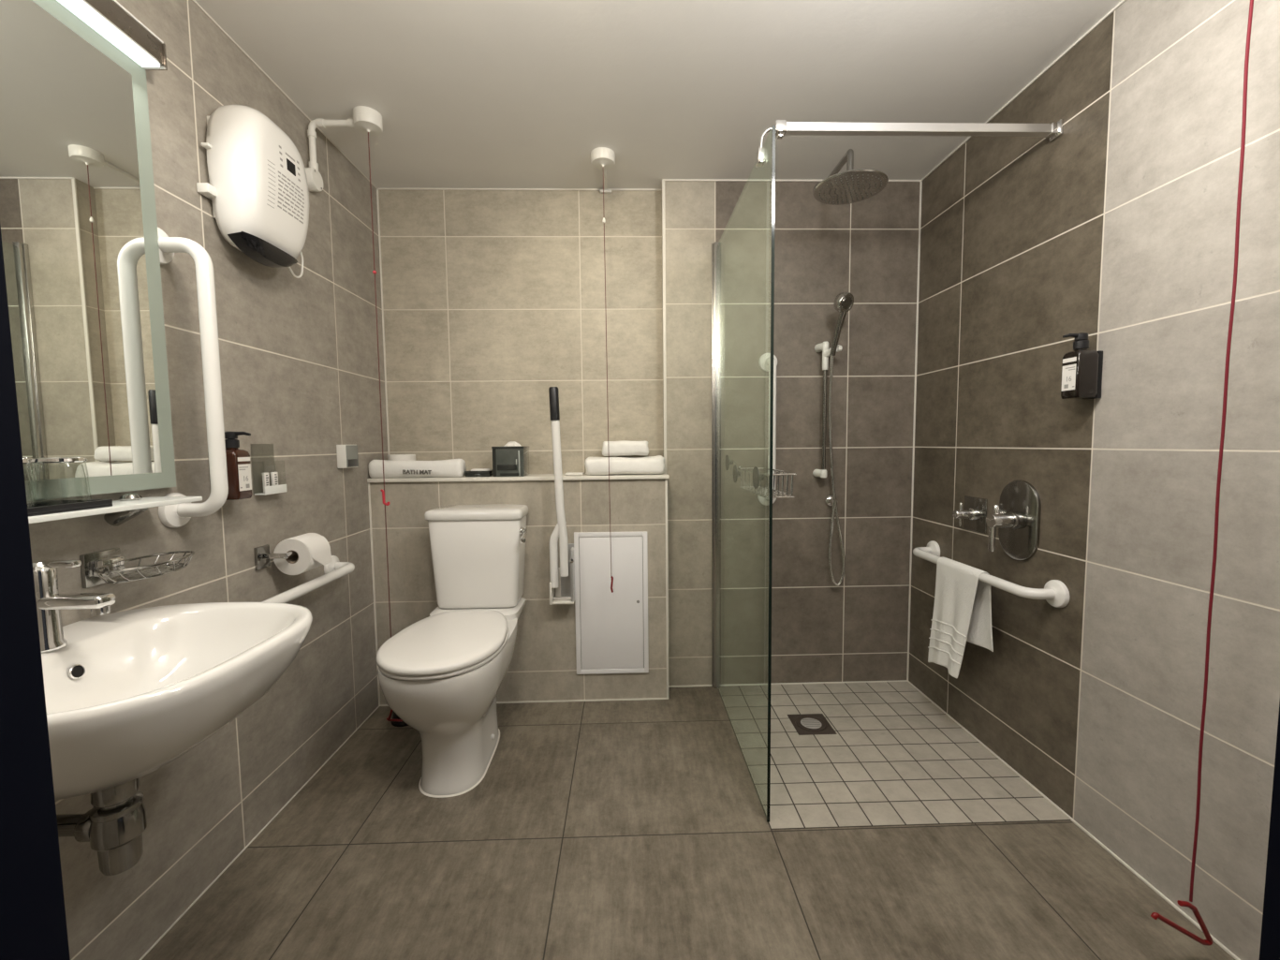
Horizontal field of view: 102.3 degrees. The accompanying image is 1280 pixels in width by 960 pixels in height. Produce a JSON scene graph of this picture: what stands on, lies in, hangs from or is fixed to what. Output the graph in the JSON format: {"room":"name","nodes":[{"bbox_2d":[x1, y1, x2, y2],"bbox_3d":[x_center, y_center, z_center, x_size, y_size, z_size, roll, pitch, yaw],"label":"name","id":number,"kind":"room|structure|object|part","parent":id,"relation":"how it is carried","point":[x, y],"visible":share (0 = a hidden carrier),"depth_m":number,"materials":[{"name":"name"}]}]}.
{"room":"accessible bathroom","nodes":[
{"label":"accessible bathroom","id":0,"kind":"room"},
{"bbox_2d":[26,0,388,959],"bbox_3d":[-1.179,-0.090,1.368,0.100,2.272,2.207,-1,4,-2],"label":"wall","id":1,"kind":"structure","parent":0,"point":[299,357],"depth_m":1.47,"materials":[{"name":"tile"}]},
{"bbox_2d":[0,0,176,500],"bbox_3d":[-1.107,-0.428,0.847,0.022,0.939,0.690,-1,4,-2],"label":"mirror","id":2,"kind":"object","parent":1,"relation":"attached to","point":[79,224],"visible":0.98,"depth_m":1.01,"materials":[{"name":"mirror"}]},
{"bbox_2d":[56,0,167,70],"bbox_3d":[-1.091,-0.930,0.835,0.066,0.060,0.656,-1,4,-2],"label":"lamp","id":3,"kind":"object","parent":1,"relation":"attached to","point":[110,19],"visible":0.86,"depth_m":1.07,"materials":[{"name":"metal"},{"name":"glowing white diffuser plastic"}]},
{"bbox_2d":[28,493,202,526],"bbox_3d":[-1.052,0.078,0.884,0.137,0.069,0.570,-1,4,-2],"label":"shelf","id":4,"kind":"object","parent":1,"relation":"attached to","point":[128,506],"visible":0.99,"depth_m":1.06,"materials":[{"name":"silver metal"}]},
{"bbox_2d":[27,499,112,515],"bbox_3d":[-1.042,0.054,0.826,0.096,0.014,0.298,-1,4,-2],"label":"serving tray","id":5,"kind":"object","parent":4,"relation":"on","point":[42,507],"visible":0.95,"depth_m":0.92,"materials":[{"name":"black plastic"}]},
{"bbox_2d":[22,458,37,506],"bbox_3d":[-1.043,0.010,0.842,0.074,0.088,0.074,-1,4,-2],"label":"tumbler","id":6,"kind":"object","parent":5,"relation":"on","point":[24,461],"visible":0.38,"depth_m":0.86,"materials":[{"name":"clear glass"}]},
{"bbox_2d":[30,456,92,507],"bbox_3d":[-1.046,0.004,0.932,0.074,0.088,0.074,-1,4,-2],"label":"tumbler","id":7,"kind":"object","parent":5,"relation":"on","point":[60,459],"visible":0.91,"depth_m":0.91,"materials":[{"name":"clear glass"}]},
{"bbox_2d":[79,547,194,588],"bbox_3d":[-1.054,0.178,1.094,0.130,0.068,0.197,-1,4,-2],"label":"soap dish","id":8,"kind":"object","parent":1,"relation":"attached to","point":[106,566],"visible":1,"depth_m":1.06,"materials":[{"name":"silver metal"}]},
{"bbox_3d":[-1.113,0.181,1.067,0.009,0.068,0.076,-1,4,-2],"label":"wall plate","id":9,"kind":"part","parent":8,"relation":"part of","materials":[{"name":"silver metal"}]},
{"bbox_3d":[-1.098,0.178,1.067,0.021,0.034,0.048,-1,4,-2],"label":"arm","id":10,"kind":"part","parent":8,"relation":"part of","materials":[{"name":"silver metal"}]},
{"bbox_2d":[41,602,312,800],"bbox_3d":[-0.877,0.383,0.900,0.468,0.190,0.520,-1,4,-2],"label":"washbasin","id":11,"kind":"object","parent":1,"relation":"attached to","point":[130,693],"visible":0.91,"depth_m":0.90,"materials":[{"name":"ceramic"}]},
{"bbox_2d":[32,559,115,652],"bbox_3d":[-0.983,0.213,0.885,0.139,0.152,0.052,-1,4,-2],"label":"tap","id":12,"kind":"object","parent":11,"relation":"on","point":[50,603],"visible":0.76,"depth_m":0.87,"materials":[{"name":"silver metal"}]},
{"bbox_3d":[-1.004,0.144,0.880,0.088,0.013,0.042,-1,4,-2],"label":"lever","id":13,"kind":"part","parent":12,"relation":"part of","materials":[{"name":"silver metal"}]},
{"bbox_3d":[-0.968,0.208,0.885,0.108,0.022,0.034,-1,4,-2],"label":"spout","id":14,"kind":"part","parent":12,"relation":"part of","materials":[{"name":"silver metal"}]},
{"bbox_2d":[56,777,147,875],"bbox_3d":[-0.985,0.577,0.884,0.245,0.190,0.069,-1,4,-2],"label":"trap","id":15,"kind":"object","parent":11,"relation":"attached to","point":[116,822],"visible":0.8,"depth_m":0.87,"materials":[{"name":"silver metal"}]},
{"bbox_2d":[157,227,228,528],"bbox_3d":[-1.063,-0.237,1.222,0.128,0.705,0.084,-1,4,-2],"label":"grab rail","id":16,"kind":"object","parent":1,"relation":"attached to","point":[176,515],"visible":0.95,"depth_m":1.21,"materials":[{"name":"white metal"}]},
{"bbox_2d":[207,431,252,500],"bbox_3d":[-1.080,-0.038,1.371,0.097,0.181,0.060,-1,4,-2],"label":"pump bottle","id":17,"kind":"object","parent":1,"relation":"attached to","point":[238,461],"visible":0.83,"depth_m":1.35,"materials":[{"name":"black plastic"}]},
{"bbox_2d":[196,103,308,278],"bbox_3d":[-1.074,-0.822,1.497,0.135,0.404,0.361,-1,4,-2],"label":"wall heater","id":18,"kind":"object","parent":1,"relation":"attached to","point":[257,187],"visible":1,"depth_m":1.38,"materials":[{"name":"white plastic"}]},
{"bbox_2d":[227,229,297,267],"bbox_3d":[-1.056,-0.640,1.466,0.055,0.046,0.232,-1,4,-2],"label":"grille","id":19,"kind":"object","parent":18,"relation":"attached to","point":[263,249],"depth_m":1.43,"materials":[{"name":"black plastic"}]},
{"bbox_3d":[-1.099,-0.729,1.634,0.016,0.161,0.099,-1,4,-2],"label":"power cord","id":20,"kind":"part","parent":18,"relation":"part of","materials":[{"name":"white plastic"}]},
{"bbox_2d":[139,705,379,959],"bbox_3d":[-1.112,1.052,1.301,0.004,0.004,1.909,-1,4,-2],"label":"trim","id":21,"kind":"structure","parent":1,"relation":"attached to","point":[282,808],"depth_m":1.44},
{"bbox_2d":[253,484,286,495],"bbox_3d":[-1.115,-0.034,1.551,0.036,0.150,0.096,-1,4,-2],"label":"holder","id":22,"kind":"object","parent":1,"relation":"attached to","point":[282,488],"visible":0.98,"depth_m":1.54,"materials":[{"name":"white plastic"}]},
{"bbox_2d":[262,471,269,492],"bbox_3d":[-1.114,0.008,1.537,0.008,0.060,0.022,-1,4,-2],"label":"sachet","id":23,"kind":"object","parent":22,"relation":"in","point":[265,476],"visible":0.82,"depth_m":1.53,"materials":[{"name":"paper"}]},
{"bbox_2d":[270,471,278,485],"bbox_3d":[-1.115,0.005,1.575,0.008,0.060,0.022,-1,4,-2],"label":"sachet","id":24,"kind":"object","parent":22,"relation":"in","point":[273,475],"visible":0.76,"depth_m":1.57,"materials":[{"name":"paper"}]},
{"bbox_2d":[253,544,297,570],"bbox_3d":[-1.091,0.225,1.600,0.080,0.066,0.180,-1,4,-2],"label":"toilet roll holder","id":25,"kind":"object","parent":1,"relation":"attached to","point":[262,555],"visible":0.88,"depth_m":1.53,"materials":[{"name":"silver metal"}]},
{"bbox_3d":[-1.125,0.230,1.537,0.008,0.066,0.055,-1,4,-2],"label":"wall plate","id":26,"kind":"part","parent":25,"relation":"part of","materials":[{"name":"silver metal"}]},
{"bbox_3d":[-1.087,0.221,1.611,0.072,0.016,0.159,-1,4,-2],"label":"arm","id":27,"kind":"part","parent":25,"relation":"part of","materials":[{"name":"silver metal"}]},
{"bbox_2d":[273,532,331,574],"bbox_3d":[-1.057,0.230,1.619,0.117,0.114,0.104,-1,4,-2],"label":"toilet roll","id":28,"kind":"object","parent":25,"relation":"on","point":[313,550],"visible":0.94,"depth_m":1.57,"materials":[{"name":"paper"}]},
{"bbox_2d":[191,0,376,188],"bbox_3d":[-1.138,-1.219,1.240,0.004,0.004,2.107,-1,4,-2],"label":"trim","id":29,"kind":"structure","parent":1,"relation":"attached to","point":[194,1],"depth_m":1.60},
{"bbox_2d":[261,555,354,603],"bbox_3d":[-1.079,0.340,1.599,0.101,0.085,0.685,-1,4,-2],"label":"grab rail","id":30,"kind":"object","parent":1,"relation":"attached to","point":[335,569],"visible":0.5,"depth_m":1.67,"materials":[{"name":"white metal"}]},
{"bbox_2d":[336,444,358,468],"bbox_3d":[-1.126,-0.092,1.988,0.038,0.088,0.087,-1,4,-2],"label":"wall sensor","id":31,"kind":"object","parent":1,"relation":"attached to","point":[347,457],"visible":1,"depth_m":1.95,"materials":[{"name":"white plastic"}]},
{"bbox_3d":[-1.110,-0.093,1.989,0.003,0.083,0.082,-1,4,-2],"label":"panel","id":32,"kind":"part","parent":31,"relation":"part of","materials":[{"name":"white plastic"}]},
{"bbox_2d":[369,478,666,704],"bbox_3d":[-0.514,0.483,2.334,1.267,0.979,0.198,-1,4,-2],"label":"wall","id":33,"kind":"structure","parent":0,"point":[543,664],"depth_m":2.23,"materials":[{"name":"tile"}]},
{"bbox_2d":[367,482,380,706],"bbox_3d":[-1.142,0.498,2.216,0.006,0.979,0.006,-1,4,-2],"label":"trim","id":34,"kind":"structure","parent":33,"relation":"attached to","point":[369,492],"depth_m":2.21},
{"bbox_2d":[367,472,669,482],"bbox_3d":[-0.515,-0.012,2.292,1.274,0.016,0.212,-1,4,-2],"label":"ledge shelf","id":35,"kind":"object","parent":33,"relation":"on","point":[531,477],"visible":0.76,"depth_m":2.19,"materials":[{"name":"beige stone"}]},
{"bbox_2d":[387,454,415,460],"bbox_3d":[-1.063,-0.065,2.308,0.115,0.098,0.115,-1,4,-2],"label":"toilet roll","id":36,"kind":"object","parent":35,"relation":"on","point":[390,457],"visible":0.41,"depth_m":2.26,"materials":[{"name":"paper"}]},
{"bbox_2d":[367,458,466,478],"bbox_3d":[-0.952,-0.050,2.208,0.389,0.078,0.086,-1,4,-2],"label":"bath mat","id":37,"kind":"object","parent":35,"relation":"on","point":[451,467],"visible":0.98,"depth_m":2.18,"materials":[{"name":"white fabric"}]},
{"bbox_2d":[464,469,492,476],"bbox_3d":[-0.696,-0.029,2.252,0.104,0.026,0.105,-1,4,-2],"label":"glass dish","id":38,"kind":"object","parent":35,"relation":"on","point":[468,473],"visible":0.66,"depth_m":2.20,"materials":[{"name":"clear glass"}]},
{"bbox_2d":[470,468,491,470],"bbox_3d":[-0.693,-0.039,2.252,0.080,0.022,0.080,-1,4,-2],"label":"soap bar","id":39,"kind":"object","parent":38,"relation":"in","point":[474,469],"visible":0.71,"depth_m":2.22,"materials":[{"name":"paper"}]},
{"bbox_2d":[491,441,529,476],"bbox_3d":[-0.562,-0.093,2.254,0.134,0.150,0.134,-1,4,-2],"label":"tissue box","id":40,"kind":"object","parent":35,"relation":"on","point":[507,461],"visible":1,"depth_m":2.19,"materials":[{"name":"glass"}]},
{"bbox_2d":[565,471,584,475],"bbox_3d":[-0.285,-0.028,2.264,0.077,0.012,0.086,-1,4,-2],"label":"packet","id":41,"kind":"object","parent":35,"relation":"on","point":[567,473],"visible":1,"depth_m":2.23,"materials":[{"name":"paper"}]},
{"bbox_2d":[584,455,664,474],"bbox_3d":[-0.067,-0.068,2.298,0.351,0.083,0.195,-1,4,-2],"label":"folded towel","id":42,"kind":"object","parent":35,"relation":"on","point":[648,464],"visible":0.98,"depth_m":2.21,"materials":[{"name":"white fabric"}]},
{"bbox_2d":[602,440,648,456],"bbox_3d":[-0.065,-0.142,2.297,0.205,0.068,0.161,-1,4,-2],"label":"folded towel","id":43,"kind":"object","parent":42,"relation":"on","point":[621,448],"visible":0.99,"depth_m":2.23,"materials":[{"name":"white fabric"}]},
{"bbox_2d":[380,697,668,706],"bbox_3d":[-0.507,0.976,2.268,1.267,0.006,0.005,-1,4,-2],"label":"trim","id":44,"kind":"structure","parent":33,"relation":"attached to","point":[647,698],"depth_m":2.27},
{"bbox_2d":[548,386,574,604],"bbox_3d":[-0.331,0.072,2.147,0.104,0.899,0.129,-1,4,-2],"label":"support rail","id":45,"kind":"object","parent":33,"relation":"attached to","point":[562,578],"visible":1,"depth_m":2.13,"materials":[{"name":"metal"}]},
{"bbox_3d":[-0.340,0.305,2.149,0.077,0.289,0.039,1,4,16],"label":"arm","id":46,"kind":"part","parent":45,"relation":"part of","materials":[{"name":"white metal"}]},
{"bbox_3d":[-0.330,0.023,2.110,0.036,0.756,0.069,3,6,43],"label":"arm","id":47,"kind":"part","parent":45,"relation":"part of","materials":[{"name":"white metal"}]},
{"bbox_3d":[-0.309,0.397,2.197,0.066,0.243,0.074,-1,4,-2],"label":"wall plate","id":48,"kind":"part","parent":45,"relation":"part of","materials":[{"name":"metal"}]},
{"bbox_2d":[573,530,648,674],"bbox_3d":[-0.123,0.536,2.245,0.316,0.626,0.010,-1,4,-2],"label":"access panel","id":49,"kind":"object","parent":33,"relation":"attached to","point":[611,628],"visible":1,"depth_m":2.24,"materials":[{"name":"paint"}]},
{"bbox_2d":[664,478,668,697],"bbox_3d":[0.118,0.483,2.253,0.010,0.979,0.006,-1,4,-2],"label":"trim","id":50,"kind":"structure","parent":33,"relation":"attached to","point":[666,479],"depth_m":2.25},
{"bbox_2d":[378,190,663,473],"bbox_3d":[-0.500,-0.172,2.438,1.317,2.272,0.100,-1,4,-2],"label":"wall","id":51,"kind":"structure","parent":0,"point":[493,301],"depth_m":2.35,"materials":[{"name":"tile"}]},
{"bbox_2d":[376,188,389,454],"bbox_3d":[-1.159,-0.657,2.332,0.006,1.278,0.006,-1,4,-2],"label":"trim","id":52,"kind":"structure","parent":51,"relation":"attached to","point":[376,188],"depth_m":2.33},
{"bbox_2d":[377,188,662,191],"bbox_3d":[-0.535,-1.299,2.305,1.267,0.006,0.006,-1,4,-2],"label":"trim","id":53,"kind":"structure","parent":51,"relation":"attached to","point":[639,189],"depth_m":2.30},
{"bbox_2d":[194,0,1121,189],"bbox_3d":[0.082,-1.236,0.571,2.606,0.100,3.707,-1,4,-2],"label":"ceiling","id":54,"kind":"structure","parent":0,"point":[467,94],"depth_m":1.60,"materials":[{"name":"paint"}]},
{"bbox_2d":[304,105,402,721],"bbox_3d":[-1.013,-0.174,1.853,0.260,2.175,0.092,-1,4,-2],"label":"switch","id":55,"kind":"object","parent":54,"relation":"attached to","point":[368,121],"visible":0.87,"depth_m":1.77,"materials":[{"name":"white plastic"}]},
{"bbox_3d":[-0.930,-0.186,1.855,0.006,2.050,0.004,1,4,21],"label":"cord","id":56,"kind":"part","parent":55,"relation":"part of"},
{"bbox_3d":[-0.923,0.064,1.869,0.032,0.061,0.011,0,4,5],"label":"pull handle","id":57,"kind":"part","parent":55,"relation":"part of","materials":[{"name":"red plastic"}]},
{"bbox_2d":[590,147,615,207],"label":"switch","id":58,"kind":"object","parent":54,"relation":"attached to","point":[603,158],"depth_m":2.02,"materials":[{"name":"white plastic"}]},
{"bbox_3d":[-0.133,-0.411,2.097,0.012,1.670,0.003,-1,4,-2],"label":"cord","id":59,"kind":"part","parent":58,"relation":"part of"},
{"bbox_2d":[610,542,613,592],"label":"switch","id":60,"kind":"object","parent":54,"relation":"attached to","point":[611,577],"depth_m":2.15,"materials":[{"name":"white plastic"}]},
{"bbox_3d":[-0.117,0.435,2.156,0.013,0.070,0.011,-1,4,-2],"label":"pull handle","id":61,"kind":"part","parent":60,"relation":"part of","materials":[{"name":"red plastic"}]},
{"bbox_2d":[1150,0,1253,945],"bbox_3d":[1.151,-0.113,1.033,0.122,2.226,0.086,1,5,27],"label":"cord","id":62,"kind":"object","parent":54,"relation":"hanging from","point":[1208,941],"visible":1,"depth_m":1.04,"materials":[{"name":"red fabric"}]},
{"bbox_3d":[1.158,0.947,1.102,0.137,0.102,0.010,-1,4,-2],"label":"triangle handle","id":63,"kind":"part","parent":62,"relation":"part of","materials":[{"name":"red plastic"}]},
{"bbox_3d":[1.162,-0.144,1.025,0.010,2.089,0.008,-1,4,-2],"label":"cord","id":64,"kind":"part","parent":62,"relation":"part of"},
{"bbox_2d":[141,681,1235,959],"bbox_3d":[0.106,1.130,0.738,2.606,0.102,3.707,-1,4,-2],"label":"floor","id":65,"kind":"structure","parent":0,"point":[602,830],"depth_m":1.42,"materials":[{"name":"tile"}]},
{"bbox_2d":[390,710,408,726],"bbox_3d":[-0.973,0.825,2.122,0.108,0.336,0.108,-1,4,-2],"label":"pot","id":66,"kind":"object","parent":65,"relation":"on","point":[394,715],"visible":0.16,"depth_m":2.09,"materials":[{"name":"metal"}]},
{"bbox_2d":[375,503,528,797],"bbox_3d":[-0.639,0.568,1.856,0.404,0.880,0.756,-1,4,-2],"label":"toilet","id":67,"kind":"object","parent":65,"relation":"on","point":[442,674],"visible":1,"depth_m":1.74,"materials":[{"name":"ceramic"}]},
{"bbox_3d":[-0.646,0.530,1.742,0.386,0.026,0.535,-1,4,-2],"label":"lid","id":68,"kind":"part","parent":67,"relation":"part of","materials":[{"name":"plastic"}]},
{"bbox_3d":[-0.645,0.555,1.733,0.382,0.016,0.506,-1,4,-2],"label":"seat","id":69,"kind":"part","parent":67,"relation":"part of","materials":[{"name":"plastic"}]},
{"bbox_3d":[-0.660,0.131,2.107,0.384,0.040,0.192,-1,4,-2],"label":"cistern lid","id":70,"kind":"part","parent":67,"relation":"part of","materials":[{"name":"ceramic"}]},
{"bbox_3d":[-0.462,0.217,2.042,0.030,0.053,0.091,-2,4,-14],"label":"flush lever","id":71,"kind":"part","parent":67,"relation":"part of","materials":[{"name":"silver metal"}]},
{"bbox_2d":[787,713,837,735],"bbox_3d":[0.685,0.976,2.067,0.148,0.006,0.148,-1,4,-2],"label":"floor drain","id":72,"kind":"object","parent":65,"relation":"on","point":[805,724],"visible":1,"depth_m":2.06,"materials":[{"name":"metal"}]},
{"bbox_2d":[662,180,920,685],"bbox_3d":[0.678,-0.184,2.428,1.139,2.272,0.184,-1,4,-2],"label":"wall","id":73,"kind":"structure","parent":0,"point":[856,629],"depth_m":2.33,"materials":[{"name":"tile"}]},
{"bbox_2d":[662,179,666,473],"bbox_3d":[0.109,-0.667,2.286,0.013,1.278,0.006,-1,4,-2],"label":"trim","id":74,"kind":"structure","parent":73,"relation":"attached to","point":[663,182],"depth_m":2.28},
{"bbox_2d":[757,353,777,505],"bbox_3d":[0.576,-0.222,2.282,0.084,0.686,0.094,-1,4,-2],"label":"grab rail","id":75,"kind":"object","parent":73,"relation":"attached to","point":[764,361],"visible":0.52,"depth_m":2.25,"materials":[{"name":"white metal"}]},
{"bbox_3d":[0.576,-0.222,2.279,0.033,0.635,0.086,-1,4,-2],"label":"rail","id":76,"kind":"part","parent":75,"relation":"part of","materials":[{"name":"white metal"}]},
{"bbox_2d":[668,679,907,687],"bbox_3d":[0.693,0.953,2.413,1.139,0.006,0.006,-1,4,-2],"label":"trim","id":77,"kind":"structure","parent":73,"relation":"attached to","point":[898,680],"depth_m":2.41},
{"bbox_2d":[662,178,920,181],"bbox_3d":[0.669,-1.308,2.253,1.139,0.006,0.006,-1,4,-2],"label":"trim","id":78,"kind":"structure","parent":73,"relation":"attached to","point":[677,180],"depth_m":2.25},
{"bbox_2d":[812,341,842,477],"bbox_3d":[0.825,-0.307,2.275,0.048,0.596,0.130,-3,5,-28],"label":"slide rail","id":79,"kind":"object","parent":73,"relation":"attached to","point":[823,346],"visible":0.98,"depth_m":2.27,"materials":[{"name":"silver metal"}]},
{"bbox_3d":[0.815,-0.307,2.278,0.018,0.567,0.018,-1,4,-2],"label":"rail","id":80,"kind":"part","parent":79,"relation":"part of","materials":[{"name":"silver metal"}]},
{"bbox_2d":[828,292,853,586],"bbox_3d":[0.862,-0.147,2.231,0.088,1.272,0.181,0,4,15],"label":"shower","id":81,"kind":"object","parent":79,"relation":"attached to","point":[844,301],"visible":1,"depth_m":2.26,"materials":[{"name":"silver metal"}]},
{"bbox_3d":[0.837,-0.621,2.180,0.029,0.183,0.085,-3,5,-26],"label":"handle","id":82,"kind":"part","parent":81,"relation":"part of","materials":[{"name":"silver metal"}]},
{"bbox_2d":[824,494,837,508],"bbox_3d":[0.873,0.097,2.334,0.056,0.058,0.052,-1,4,-2],"label":"outlet","id":83,"kind":"object","parent":73,"relation":"attached to","point":[829,499],"visible":0.81,"depth_m":2.34,"materials":[{"name":"silver metal"}]},
{"bbox_2d":[812,148,888,205],"bbox_3d":[0.748,-1.166,1.993,0.250,0.229,0.547,-1,4,-2],"label":"shower","id":84,"kind":"object","parent":73,"relation":"attached to","point":[851,185],"visible":1,"depth_m":1.84,"materials":[{"name":"silver metal"}]},
{"bbox_3d":[0.783,-1.187,2.050,0.066,0.198,0.439,0,4,3],"label":"arm","id":85,"kind":"part","parent":84,"relation":"part of","materials":[{"name":"silver metal"}]},
{"bbox_2d":[711,118,1063,822],"bbox_3d":[0.799,-0.053,1.909,0.927,2.079,0.874,-1,4,-2],"label":"screen","id":86,"kind":"object","parent":73,"relation":"attached to","point":[780,128],"visible":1,"depth_m":1.54,"materials":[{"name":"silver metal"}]},
{"bbox_2d":[725,454,741,470],"bbox_3d":[0.387,-0.073,2.122,0.061,0.064,0.064,-1,4,-2],"label":"hook","id":87,"kind":"object","parent":86,"relation":"attached to","point":[728,462],"visible":0.8,"depth_m":2.11,"materials":[{"name":"metal"}]},
{"bbox_2d":[725,454,733,470],"bbox_3d":[0.370,-0.072,2.121,0.026,0.064,0.064,-1,4,-2],"label":"cup","id":88,"kind":"object","parent":87,"relation":"on","point":[728,462],"depth_m":2.11,"materials":[{"name":"rubber"}]},
{"bbox_2d":[733,464,796,498],"bbox_3d":[0.428,-0.006,1.809,0.125,0.098,0.392,-1,4,-2],"label":"basket","id":89,"kind":"object","parent":86,"relation":"attached to","point":[757,477],"visible":0.97,"depth_m":1.71,"materials":[{"name":"silver metal"}]},
{"bbox_2d":[733,464,740,482],"bbox_3d":[0.374,-0.024,1.969,0.026,0.068,0.068,-1,4,-2],"label":"cup","id":90,"kind":"object","parent":89,"relation":"on","point":[736,473],"depth_m":1.95,"materials":[{"name":"rubber"}]},
{"bbox_2d":[752,466,764,488],"bbox_3d":[0.383,-0.008,1.655,0.026,0.072,0.072,-1,4,-2],"label":"cup","id":91,"kind":"object","parent":89,"relation":"on","point":[757,477],"depth_m":1.65,"materials":[{"name":"rubber"}]},
{"bbox_2d":[906,181,922,680],"bbox_3d":[1.248,-0.184,2.348,0.006,2.272,0.006,-1,4,-2],"label":"trim","id":92,"kind":"structure","parent":73,"relation":"attached to","point":[920,183],"depth_m":2.34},
{"bbox_2d":[908,0,1279,959],"bbox_3d":[1.326,-0.121,1.444,0.100,2.272,2.223,-1,4,-2],"label":"wall","id":93,"kind":"structure","parent":0,"point":[1119,229],"depth_m":1.34,"materials":[{"name":"tile"}]},
{"bbox_2d":[952,495,987,533],"bbox_3d":[1.224,0.129,1.942,0.082,0.128,0.124,-1,4,-2],"label":"valve","id":94,"kind":"object","parent":93,"relation":"attached to","point":[974,515],"visible":1,"depth_m":1.93,"materials":[{"name":"silver metal"}]},
{"bbox_3d":[1.207,0.129,1.941,0.011,0.088,0.088,-1,4,-2],"label":"cross handle","id":95,"kind":"part","parent":94,"relation":"part of","materials":[{"name":"silver metal"}]},
{"bbox_3d":[1.262,0.128,1.942,0.005,0.128,0.124,-1,4,-2],"label":"plate","id":96,"kind":"part","parent":94,"relation":"part of","materials":[{"name":"silver metal"}]},
{"bbox_2d":[912,540,1069,607],"bbox_3d":[1.215,0.326,1.890,0.108,0.085,0.717,-1,4,-2],"label":"grab rail","id":97,"kind":"object","parent":93,"relation":"attached to","point":[1055,592],"visible":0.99,"depth_m":1.60,"materials":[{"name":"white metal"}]},
{"bbox_2d":[927,556,993,677],"bbox_3d":[1.173,0.518,1.895,0.081,0.426,0.272,-1,4,-2],"label":"hand towel","id":98,"kind":"object","parent":97,"relation":"hanging from","point":[962,613],"visible":1,"depth_m":1.87,"materials":[{"name":"white fabric"}]},
{"bbox_2d":[985,479,1041,560],"bbox_3d":[1.220,0.135,1.724,0.100,0.270,0.172,-1,4,-2],"label":"shower mixer","id":99,"kind":"object","parent":93,"relation":"attached to","point":[1017,516],"visible":1,"depth_m":1.71,"materials":[{"name":"silver metal"}]},
{"bbox_3d":[1.204,0.176,1.727,0.067,0.129,0.048,-1,4,-2],"label":"lever","id":100,"kind":"part","parent":99,"relation":"part of","materials":[{"name":"silver metal"}]},
{"bbox_2d":[920,0,1126,181],"bbox_3d":[1.264,-1.244,1.263,0.006,0.006,2.023,-1,4,-2],"label":"trim","id":101,"kind":"structure","parent":93,"relation":"attached to","point":[1116,7],"depth_m":1.61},
{"bbox_2d":[907,680,1240,959],"bbox_3d":[1.287,1.017,1.423,0.006,0.006,2.023,-1,4,-2],"label":"trim","id":102,"kind":"structure","parent":93,"relation":"attached to","point":[1121,860],"depth_m":1.43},
{"bbox_2d":[1060,332,1103,399],"bbox_3d":[1.225,-0.317,1.439,0.097,0.181,0.060,-1,4,-2],"label":"pump bottle","id":103,"kind":"object","parent":93,"relation":"attached to","point":[1081,368],"visible":1,"depth_m":1.42,"materials":[{"name":"black plastic"}]},
{"bbox_3d":[0.105,-0.024,0.252,2.606,2.272,0.100,-1,4,-2],"label":"wall","id":104,"kind":"structure","parent":0,"visible":0},
{"bbox_2d":[0,224,1279,959],"bbox_3d":[0.027,0.078,0.253,0.808,2.070,0.112,-1,4,-2],"label":"door frame","id":105,"kind":"structure","parent":104,"relation":"in","point":[33,919],"depth_m":0.29,"materials":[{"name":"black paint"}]}
]}

